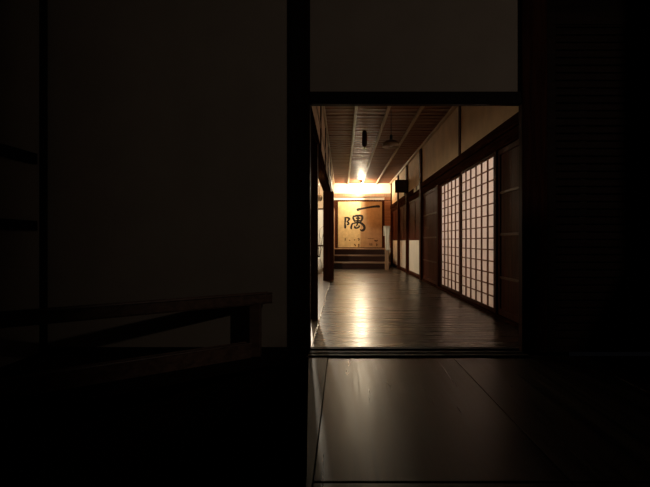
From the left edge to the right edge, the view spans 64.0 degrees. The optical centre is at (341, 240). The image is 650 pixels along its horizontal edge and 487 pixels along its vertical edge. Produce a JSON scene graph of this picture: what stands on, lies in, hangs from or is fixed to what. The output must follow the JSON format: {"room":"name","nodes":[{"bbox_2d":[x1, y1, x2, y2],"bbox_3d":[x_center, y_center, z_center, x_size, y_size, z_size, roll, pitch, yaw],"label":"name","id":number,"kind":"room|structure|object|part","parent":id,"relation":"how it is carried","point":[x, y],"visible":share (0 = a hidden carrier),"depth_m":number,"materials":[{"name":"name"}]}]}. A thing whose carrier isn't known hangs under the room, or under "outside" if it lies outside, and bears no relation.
{"room":"traditional dwelling","nodes":[
{"label":"traditional dwelling","id":0,"kind":"room"},
{"bbox_2d":[0,0,38,366],"bbox_3d":[-2.350,-0.600,0.950,0.100,2.900,6.100,0,0,0],"label":"wall","id":1,"kind":"structure","parent":0,"point":[19,19],"depth_m":3.70,"materials":[{"name":"grey paint"}]},
{"bbox_2d":[0,143,36,163],"bbox_3d":[-2.283,-0.610,0.935,0.035,0.080,5.870,0,0,0],"label":"rail","id":2,"kind":"object","parent":1,"relation":"attached to","point":[7,151],"visible":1,"depth_m":3.64,"materials":[{"name":"brown wood"}]},
{"bbox_2d":[0,218,36,229],"bbox_3d":[-2.283,-0.115,0.935,0.035,0.070,5.870,0,0,0],"label":"rail","id":3,"kind":"object","parent":1,"relation":"attached to","point":[14,224],"visible":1,"depth_m":3.63,"materials":[{"name":"brown wood"}]},
{"bbox_2d":[0,367,307,486],"bbox_3d":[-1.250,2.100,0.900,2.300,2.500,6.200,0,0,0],"label":"floor","id":4,"kind":"structure","parent":0,"point":[248,428],"depth_m":3.90,"materials":[{"name":"brown wood"}]},
{"bbox_2d":[306,357,327,486],"bbox_3d":[-0.175,0.879,0.850,0.140,0.061,5.900,0,0,0],"label":"wooden floorboards","id":5,"kind":"object","parent":4,"relation":"on","point":[317,366],"visible":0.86,"depth_m":2.67,"materials":[{"name":"brown wood"}]},
{"bbox_2d":[0,352,308,415],"bbox_3d":[-1.272,0.890,3.170,2.055,0.080,1.660,0,0,0],"label":"floor","id":6,"kind":"structure","parent":0,"point":[47,360],"depth_m":3.48,"materials":[{"name":"brown wood"}]},
{"bbox_2d":[39,0,47,352],"bbox_3d":[-2.286,-0.600,3.974,0.048,2.900,0.049,0,0,0],"label":"post","id":7,"kind":"object","parent":6,"relation":"on","point":[43,4],"visible":1,"depth_m":3.95,"materials":[{"name":"brown wood"}]},
{"bbox_2d":[0,291,272,399],"bbox_3d":[-1.359,0.620,3.224,2.149,0.473,0.105,0,0,-41],"label":"wooden railing","id":8,"kind":"object","parent":6,"relation":"on","point":[32,383],"visible":1,"depth_m":3.21,"materials":[{"name":"brown wood"}]},
{"bbox_3d":[-1.427,0.798,3.165,1.966,0.116,0.086,0,0,-41],"label":"rail","id":9,"kind":"part","parent":8,"relation":"part of","materials":[{"name":"brown wood"}]},
{"bbox_3d":[-1.359,0.425,3.224,2.149,0.084,0.085,0,0,-41],"label":"rail","id":10,"kind":"part","parent":8,"relation":"part of","materials":[{"name":"brown wood"}]},
{"bbox_3d":[-0.639,0.652,3.845,0.080,0.395,0.075,0,0,0],"label":"post","id":11,"kind":"part","parent":8,"relation":"part of","materials":[{"name":"brown wood"}]},
{"bbox_2d":[290,0,310,351],"bbox_3d":[-0.323,-0.600,4.044,0.155,2.900,0.152,0,0,0],"label":"post","id":12,"kind":"object","parent":6,"relation":"on","point":[300,108],"visible":0.92,"depth_m":3.97,"materials":[{"name":"brown wood"}]},
{"bbox_2d":[318,179,322,207],"bbox_3d":[-1.800,-0.600,9.660,2.800,2.900,11.080,0,0,0],"label":"wall","id":13,"kind":"structure","parent":0,"point":[320,203],"depth_m":15.10,"materials":[{"name":"beige paint"}]},
{"bbox_2d":[311,278,330,346],"bbox_3d":[-0.340,0.869,10.010,0.200,0.062,11.780,0,0,0],"label":"sill","id":14,"kind":"structure","parent":13,"relation":"attached to","point":[323,287],"depth_m":6.97,"materials":[{"name":"brown wood"}]},
{"bbox_2d":[311,143,317,318],"bbox_3d":[-0.298,-0.106,5.610,0.076,1.888,0.120,0,0,0],"label":"post","id":15,"kind":"object","parent":14,"relation":"on","point":[314,146],"visible":0.83,"depth_m":5.55,"materials":[{"name":"brown wood"}]},
{"bbox_2d":[323,180,333,280],"bbox_3d":[-0.287,-0.231,11.110,0.225,2.138,0.220,0,0,0],"label":"pillar","id":16,"kind":"structure","parent":14,"relation":"on","point":[328,196],"depth_m":11.00,"materials":[{"name":"brown wood"}]},
{"bbox_2d":[318,271,322,285],"bbox_3d":[-1.810,0.890,9.660,2.780,0.080,11.080,0,0,0],"label":"floor","id":17,"kind":"structure","parent":0,"point":[320,275],"depth_m":12.11,"materials":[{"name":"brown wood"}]},
{"bbox_2d":[318,208,322,263],"bbox_3d":[-1.030,-0.040,14.790,1.180,1.780,0.060,0,0,0],"label":"screen","id":18,"kind":"object","parent":17,"relation":"on","point":[320,210],"visible":0.02,"depth_m":14.78,"materials":[{"name":"white paper"}]},
{"bbox_2d":[318,233,322,272],"bbox_3d":[-0.594,0.206,13.604,0.392,1.277,0.394,0,0,0],"label":"flower vase","id":19,"kind":"object","parent":17,"relation":"on","point":[320,265],"visible":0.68,"depth_m":13.54,"materials":[{"name":"white ceramic"}]},
{"bbox_2d":[312,106,332,190],"bbox_3d":[-0.325,-1.645,11.360,0.050,0.810,14.480,0,0,0],"label":"wall","id":20,"kind":"structure","parent":0,"point":[314,109],"depth_m":8.43,"materials":[{"name":"beige paint"}]},
{"bbox_2d":[311,106,330,190],"bbox_3d":[-0.340,-1.150,11.250,0.120,0.200,14.260,0,0,0],"label":"beam","id":21,"kind":"structure","parent":20,"relation":"attached to","point":[322,174],"depth_m":7.10,"materials":[{"name":"brown wood"}]},
{"bbox_2d":[320,106,321,149],"bbox_3d":[-0.318,-1.623,7.200,0.065,0.745,0.100,0,0,0],"label":"post","id":22,"kind":"object","parent":21,"relation":"on","point":[320,106],"visible":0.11,"depth_m":7.23,"materials":[{"name":"brown wood"}]},
{"bbox_2d":[325,128,325,167],"bbox_3d":[-0.318,-1.623,9.200,0.065,0.745,0.100,0,0,0],"label":"post","id":23,"kind":"object","parent":21,"relation":"on","point":[325,128],"visible":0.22,"depth_m":9.15,"materials":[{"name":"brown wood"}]},
{"bbox_2d":[328,147,328,179],"bbox_3d":[-0.318,-1.623,11.050,0.065,0.745,0.100,0,0,0],"label":"post","id":24,"kind":"object","parent":21,"relation":"on","point":[328,147],"visible":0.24,"depth_m":11.00,"materials":[{"name":"brown wood"}]},
{"bbox_2d":[316,106,332,190],"bbox_3d":[-0.324,-1.580,11.250,0.072,0.060,14.260,0,0,0],"label":"rail","id":25,"kind":"object","parent":20,"relation":"attached to","point":[316,106],"depth_m":8.10,"materials":[{"name":"brown wood"}]},
{"bbox_2d":[322,106,334,184],"bbox_3d":[-0.280,-2.018,11.250,0.040,0.047,14.260,0,0,0],"label":"trim","id":26,"kind":"structure","parent":20,"relation":"attached to","point":[323,107],"depth_m":10.02,"materials":[{"name":"brown wood"}]},
{"bbox_2d":[334,210,334,254],"bbox_3d":[-0.295,-0.100,16.800,0.090,1.900,3.600,0,0,0],"label":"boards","id":27,"kind":"object","parent":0,"point":[334,210],"visible":0.07,"depth_m":17.34,"materials":[{"name":"brown wood"}]},
{"bbox_2d":[48,0,649,346],"bbox_3d":[1.075,-0.600,4.060,7.050,2.900,0.120,0,0,0],"label":"wall","id":28,"kind":"structure","parent":0,"point":[169,120],"depth_m":4.00,"materials":[{"name":"grey paint"}]},
{"bbox_2d":[46,347,289,351],"bbox_3d":[-1.425,0.833,3.985,2.050,0.035,0.030,0,0,0],"label":"baseboard","id":29,"kind":"structure","parent":28,"relation":"attached to","point":[48,349],"depth_m":3.97,"materials":[{"name":"brown wood"}]},
{"bbox_2d":[310,92,521,105],"bbox_3d":[0.562,-1.093,3.998,1.615,0.095,0.075,0,0,0],"label":"lintel","id":30,"kind":"object","parent":28,"relation":"attached to","point":[316,98],"visible":1,"depth_m":3.96,"materials":[{"name":"brown wood"}]},
{"bbox_2d":[547,0,649,10],"bbox_3d":[2.080,-1.900,3.990,1.040,0.300,0.060,0,0,0],"label":"beam","id":31,"kind":"structure","parent":28,"relation":"attached to","point":[552,5],"depth_m":3.96,"materials":[{"name":"brown wood"}]},
{"bbox_2d":[547,11,649,351],"bbox_3d":[2.080,-0.452,3.985,1.036,2.596,0.050,0,0,0],"label":"door","id":32,"kind":"structure","parent":31,"relation":"attached to","point":[557,341],"depth_m":3.97,"materials":[{"name":"brown wood"}]},
{"bbox_2d":[334,183,390,264],"bbox_3d":[0.725,-0.600,18.450,2.250,2.900,0.100,0,0,0],"label":"wall","id":33,"kind":"structure","parent":0,"point":[338,187],"depth_m":18.40,"materials":[{"name":"white paint"}]},
{"bbox_2d":[334,201,336,247],"bbox_3d":[-0.230,-0.583,18.370,0.140,1.665,0.060,0,0,0],"label":"post","id":34,"kind":"object","parent":33,"relation":"attached to","point":[335,202],"visible":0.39,"depth_m":18.34,"materials":[{"name":"brown wood"}]},
{"bbox_2d":[334,200,384,200],"bbox_3d":[0.710,-1.433,18.375,2.020,0.035,0.050,0,0,0],"label":"beam","id":35,"kind":"structure","parent":33,"relation":"attached to","point":[334,200],"depth_m":18.35,"materials":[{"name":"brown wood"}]},
{"bbox_2d":[338,201,381,247],"bbox_3d":[0.637,-0.584,18.378,1.585,1.657,0.024,0,0,0],"label":"panel","id":36,"kind":"object","parent":33,"relation":"attached to","point":[359,222],"visible":1,"depth_m":18.37,"materials":[{"name":"gold metal"}]},
{"bbox_2d":[334,193,390,196],"bbox_3d":[0.710,-1.615,18.365,2.020,0.130,0.070,0,0,0],"label":"beam","id":37,"kind":"structure","parent":33,"relation":"attached to","point":[335,194],"depth_m":18.33,"materials":[{"name":"brown wood"}]},
{"bbox_2d":[382,201,384,247],"bbox_3d":[1.465,-0.583,18.370,0.070,1.665,0.060,0,0,0],"label":"post","id":38,"kind":"object","parent":33,"relation":"attached to","point":[383,202],"visible":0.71,"depth_m":18.34,"materials":[{"name":"brown wood"}]},
{"bbox_2d":[384,197,390,247],"bbox_3d":[1.610,-0.650,18.375,0.220,1.800,0.050,0,0,0],"label":"board","id":39,"kind":"object","parent":33,"relation":"attached to","point":[387,199],"visible":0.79,"depth_m":18.35,"materials":[{"name":"brown wood"}]},
{"bbox_2d":[325,106,451,182],"bbox_3d":[0.730,-2.085,11.355,2.140,0.090,14.510,0,0,0],"label":"ceiling","id":40,"kind":"structure","parent":0,"point":[339,119],"depth_m":10.17,"materials":[{"name":"brown wood"}]},
{"bbox_2d":[347,106,357,183],"bbox_3d":[0.215,-2.022,11.250,0.044,0.040,14.260,0,0,0],"label":"batten","id":41,"kind":"object","parent":40,"relation":"attached to","point":[356,107],"visible":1,"depth_m":10.06,"materials":[{"name":"brown wood"}]},
{"bbox_2d":[362,130,366,148],"bbox_3d":[0.415,-1.867,9.580,0.096,0.345,0.096,0,0,0],"label":"bell","id":42,"kind":"object","parent":40,"relation":"hanging from","point":[364,133],"visible":1,"depth_m":9.54,"materials":[{"name":"black metal"}]},
{"bbox_2d":[362,106,390,183],"bbox_3d":[0.710,-2.022,11.250,0.044,0.040,14.260,0,0,0],"label":"batten","id":43,"kind":"object","parent":40,"relation":"attached to","point":[388,107],"visible":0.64,"depth_m":10.06,"materials":[{"name":"brown wood"}]},
{"bbox_2d":[382,134,399,148],"bbox_3d":[0.765,-1.749,8.100,0.270,0.578,0.270,0,0,0],"label":"pendant lamp","id":44,"kind":"object","parent":40,"relation":"hanging from","point":[389,144],"visible":1,"depth_m":8.03,"materials":[{"name":"black metal"}]},
{"bbox_3d":[0.765,-1.518,8.100,0.270,0.115,0.270,0,0,0],"label":"lamp shade","id":45,"kind":"part","parent":44,"relation":"part of","materials":[{"name":"ceramic"}]},
{"bbox_2d":[376,106,424,183],"bbox_3d":[1.210,-2.022,11.250,0.044,0.040,14.260,0,0,0],"label":"batten","id":46,"kind":"object","parent":40,"relation":"attached to","point":[419,111],"visible":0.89,"depth_m":9.88,"materials":[{"name":"brown wood"}]},
{"bbox_2d":[312,265,568,355],"bbox_3d":[0.780,0.889,11.360,2.040,0.081,14.480,0,0,0],"label":"floor","id":47,"kind":"structure","parent":0,"point":[392,307],"depth_m":5.78,"materials":[{"name":"brown wood"}]},
{"bbox_2d":[334,248,389,268],"bbox_3d":[0.608,0.549,17.045,1.705,0.598,2.550,0,0,0],"label":"wooden steps","id":48,"kind":"structure","parent":47,"relation":"on","point":[344,258],"depth_m":16.45,"materials":[{"name":"brown wood"}]},
{"bbox_2d":[385,248,388,269],"bbox_3d":[1.295,0.213,15.050,0.110,1.270,0.110,0,0,0],"label":"newel post","id":49,"kind":"object","parent":47,"relation":"on","point":[386,251],"visible":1,"depth_m":15.00,"materials":[{"name":"brown wood"}]},
{"bbox_2d":[383,226,389,250],"bbox_3d":[1.294,-0.079,15.039,0.199,0.713,0.176,0,0,0],"label":"cloth","id":50,"kind":"object","parent":49,"relation":"hanging from","point":[386,229],"visible":1,"depth_m":14.97,"materials":[{"name":"white fabric"}]},
{"bbox_2d":[391,183,394,265],"bbox_3d":[1.755,-0.573,18.050,0.130,2.845,0.120,0,0,0],"label":"post","id":51,"kind":"object","parent":47,"relation":"on","point":[391,183],"visible":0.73,"depth_m":17.99,"materials":[{"name":"brown wood"}]},
{"bbox_2d":[397,175,399,268],"bbox_3d":[1.755,-0.573,15.850,0.130,2.845,0.160,0,0,0],"label":"post","id":52,"kind":"object","parent":47,"relation":"on","point":[398,208],"visible":0.47,"depth_m":15.77,"materials":[{"name":"brown wood"}]},
{"bbox_2d":[406,165,408,272],"bbox_3d":[1.755,-0.573,13.750,0.130,2.845,0.160,0,0,0],"label":"post","id":53,"kind":"object","parent":47,"relation":"on","point":[407,203],"visible":0.47,"depth_m":13.67,"materials":[{"name":"brown wood"}]},
{"bbox_2d":[419,148,422,279],"bbox_3d":[1.755,-0.573,11.300,0.130,2.845,0.200,0,0,0],"label":"post","id":54,"kind":"object","parent":47,"relation":"on","point":[420,150],"visible":0.47,"depth_m":11.20,"materials":[{"name":"brown wood"}]},
{"bbox_2d":[392,106,518,203],"bbox_3d":[1.776,-1.640,11.360,0.088,0.820,14.480,0,0,0],"label":"wall","id":55,"kind":"structure","parent":0,"point":[477,122],"depth_m":8.11,"materials":[{"name":"beige paint"}]},
{"bbox_2d":[395,180,407,192],"bbox_3d":[1.550,-1.423,13.562,0.350,0.335,0.115,0,0,0],"label":"sign box","id":56,"kind":"object","parent":55,"relation":"attached to","point":[401,186],"visible":0.95,"depth_m":13.52,"materials":[{"name":"brown wood"}]},
{"bbox_2d":[389,106,457,184],"bbox_3d":[1.695,-2.018,11.250,0.050,0.047,14.260,0,0,0],"label":"trim","id":57,"kind":"structure","parent":55,"relation":"attached to","point":[452,108],"depth_m":10.02,"materials":[{"name":"brown wood"}]},
{"bbox_2d":[313,356,649,486],"bbox_3d":[2.250,0.890,0.940,4.700,0.080,6.080,0,0,0],"label":"floor","id":58,"kind":"structure","parent":0,"point":[531,421],"depth_m":2.46,"materials":[{"name":"brown wood"}]},
{"bbox_2d":[309,347,528,357],"bbox_3d":[0.562,0.869,3.965,1.615,0.062,0.310,0,0,0],"label":"threshold","id":59,"kind":"object","parent":58,"relation":"on","point":[452,352],"visible":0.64,"depth_m":3.92,"materials":[{"name":"brown wood"}]},
{"bbox_2d":[519,0,546,352],"bbox_3d":[1.465,-0.600,3.995,0.190,2.900,0.090,0,0,0],"label":"post","id":60,"kind":"object","parent":58,"relation":"on","point":[533,13],"visible":0.97,"depth_m":3.95,"materials":[{"name":"brown wood"}]},
{"bbox_2d":[579,27,585,338],"bbox_3d":[1.855,-0.600,11.300,0.050,2.900,14.600,0,0,0],"label":"wall","id":61,"kind":"structure","parent":0,"point":[579,27],"depth_m":4.00,"materials":[{"name":"grey paint"}]},
{"bbox_2d":[400,204,405,269],"bbox_3d":[1.765,-0.098,14.800,0.030,1.821,1.920,0,0,0],"label":"panelled door","id":62,"kind":"structure","parent":61,"relation":"in","point":[403,208],"depth_m":14.86,"materials":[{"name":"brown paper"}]},
{"bbox_3d":[1.768,-0.514,14.800,0.008,0.928,1.840,0,0,0],"label":"panel","id":63,"kind":"part","parent":62,"relation":"part of","materials":[{"name":"brown wood"}]},
{"bbox_3d":[1.764,0.371,14.800,0.012,0.823,1.840,0,0,0],"label":"panel","id":64,"kind":"part","parent":62,"relation":"part of","materials":[{"name":"white paper"}]},
{"bbox_2d":[409,197,418,275],"bbox_3d":[1.765,-0.098,12.535,0.030,1.821,2.250,0,0,0],"label":"panelled door","id":65,"kind":"structure","parent":61,"relation":"in","point":[414,204],"depth_m":12.61,"materials":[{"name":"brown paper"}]},
{"bbox_3d":[1.768,-0.514,12.535,0.008,0.928,2.170,0,0,0],"label":"panel","id":66,"kind":"part","parent":65,"relation":"part of","materials":[{"name":"brown wood"}]},
{"bbox_3d":[1.764,0.371,12.535,0.012,0.823,2.170,0,0,0],"label":"panel","id":67,"kind":"part","parent":65,"relation":"part of","materials":[{"name":"white paper"}]},
{"bbox_2d":[423,187,435,284],"bbox_3d":[1.755,-0.098,10.335,0.030,1.821,1.690,0,0,0],"label":"wooden door","id":68,"kind":"structure","parent":61,"relation":"in","point":[429,198],"depth_m":10.43,"materials":[{"name":"brown wood"}]},
{"bbox_2d":[392,125,518,211],"bbox_3d":[1.778,-1.073,11.250,0.105,0.125,14.260,0,0,0],"label":"beam","id":69,"kind":"structure","parent":61,"relation":"attached to","point":[512,135],"depth_m":6.87,"materials":[{"name":"brown wood"}]},
{"bbox_2d":[393,210,396,265],"bbox_3d":[1.765,-0.098,16.960,0.030,1.821,2.040,0,0,0],"label":"panelled door","id":70,"kind":"structure","parent":69,"relation":"attached to","point":[395,211],"depth_m":17.15,"materials":[{"name":"brown wood"}]},
{"bbox_3d":[1.768,-0.514,16.960,0.008,0.928,1.960,0,0,0],"label":"panel","id":71,"kind":"part","parent":70,"relation":"part of","materials":[{"name":"brown wood"}]},
{"bbox_3d":[1.764,0.371,16.960,0.012,0.823,1.960,0,0,0],"label":"panel","id":72,"kind":"part","parent":70,"relation":"part of","materials":[{"name":"white paper"}]},
{"bbox_2d":[390,111,518,208],"bbox_3d":[1.760,-1.192,11.250,0.120,0.115,14.260,0,0,0],"label":"beam","id":73,"kind":"structure","parent":69,"relation":"on","point":[512,122],"depth_m":6.72,"materials":[{"name":"brown wood"}]},
{"bbox_2d":[458,106,460,154],"bbox_3d":[1.768,-1.623,7.620,0.105,0.745,0.110,0,0,0],"label":"post","id":74,"kind":"object","parent":73,"relation":"on","point":[459,107],"visible":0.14,"depth_m":7.59,"materials":[{"name":"brown wood"}]},
{"bbox_2d":[398,268,518,328],"bbox_3d":[1.770,0.833,10.010,0.120,0.035,11.780,0,0,0],"label":"sill","id":75,"kind":"structure","parent":61,"relation":"attached to","point":[515,324],"depth_m":6.84,"materials":[{"name":"brown wood"}]},
{"bbox_2d":[436,185,439,285],"bbox_3d":[1.770,-0.098,9.420,0.100,1.825,0.120,0,0,0],"label":"post","id":76,"kind":"object","parent":75,"relation":"on","point":[437,186],"visible":0.56,"depth_m":9.36,"materials":[{"name":"brown wood"}]},
{"bbox_2d":[440,174,459,294],"bbox_3d":[1.783,-0.098,8.450,0.030,1.821,1.780,0,0,0],"label":"screen","id":77,"kind":"object","parent":75,"relation":"on","point":[449,190],"visible":0.64,"depth_m":8.58,"materials":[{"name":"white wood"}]},
{"bbox_2d":[460,153,492,311],"bbox_3d":[1.745,-0.098,6.765,0.030,1.821,1.710,0,0,0],"label":"screen","id":78,"kind":"object","parent":75,"relation":"on","point":[476,181],"visible":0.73,"depth_m":6.67,"materials":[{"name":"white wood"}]},
{"bbox_2d":[493,151,497,313],"bbox_3d":[1.770,-0.098,5.860,0.100,1.825,0.100,0,0,0],"label":"post","id":79,"kind":"object","parent":75,"relation":"on","point":[495,154],"visible":0.49,"depth_m":5.83,"materials":[{"name":"brown wood"}]},
{"bbox_2d":[498,139,518,322],"bbox_3d":[1.755,-0.098,5.025,0.030,1.821,1.550,0,0,0],"label":"wooden door","id":80,"kind":"structure","parent":61,"relation":"in","point":[508,156],"depth_m":5.47,"materials":[{"name":"brown wood"}]},
{"bbox_3d":[1.748,-0.530,5.025,0.012,0.028,1.430,0,0,0],"label":"rail","id":81,"kind":"part","parent":80,"relation":"part of","materials":[{"name":"brown wood"}]},
{"bbox_3d":[1.748,-0.070,5.025,0.012,0.028,1.430,0,0,0],"label":"rail","id":82,"kind":"part","parent":80,"relation":"part of","materials":[{"name":"brown wood"}]},
{"bbox_3d":[1.748,0.400,5.025,0.012,0.028,1.430,0,0,0],"label":"rail","id":83,"kind":"part","parent":80,"relation":"part of","materials":[{"name":"brown wood"}]},
{"bbox_3d":[-1.780,-2.090,9.660,2.840,0.080,11.080,0,0,0],"label":"ceiling","id":84,"kind":"structure","parent":0,"visible":0},
{"bbox_2d":[318,182,322,200],"bbox_3d":[-0.545,-1.505,12.600,0.160,1.090,0.160,0,0,0],"label":"paper lantern","id":85,"kind":"object","parent":84,"relation":"hanging from","point":[320,197],"visible":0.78,"depth_m":12.56,"materials":[{"name":"beige paper"}]}
]}

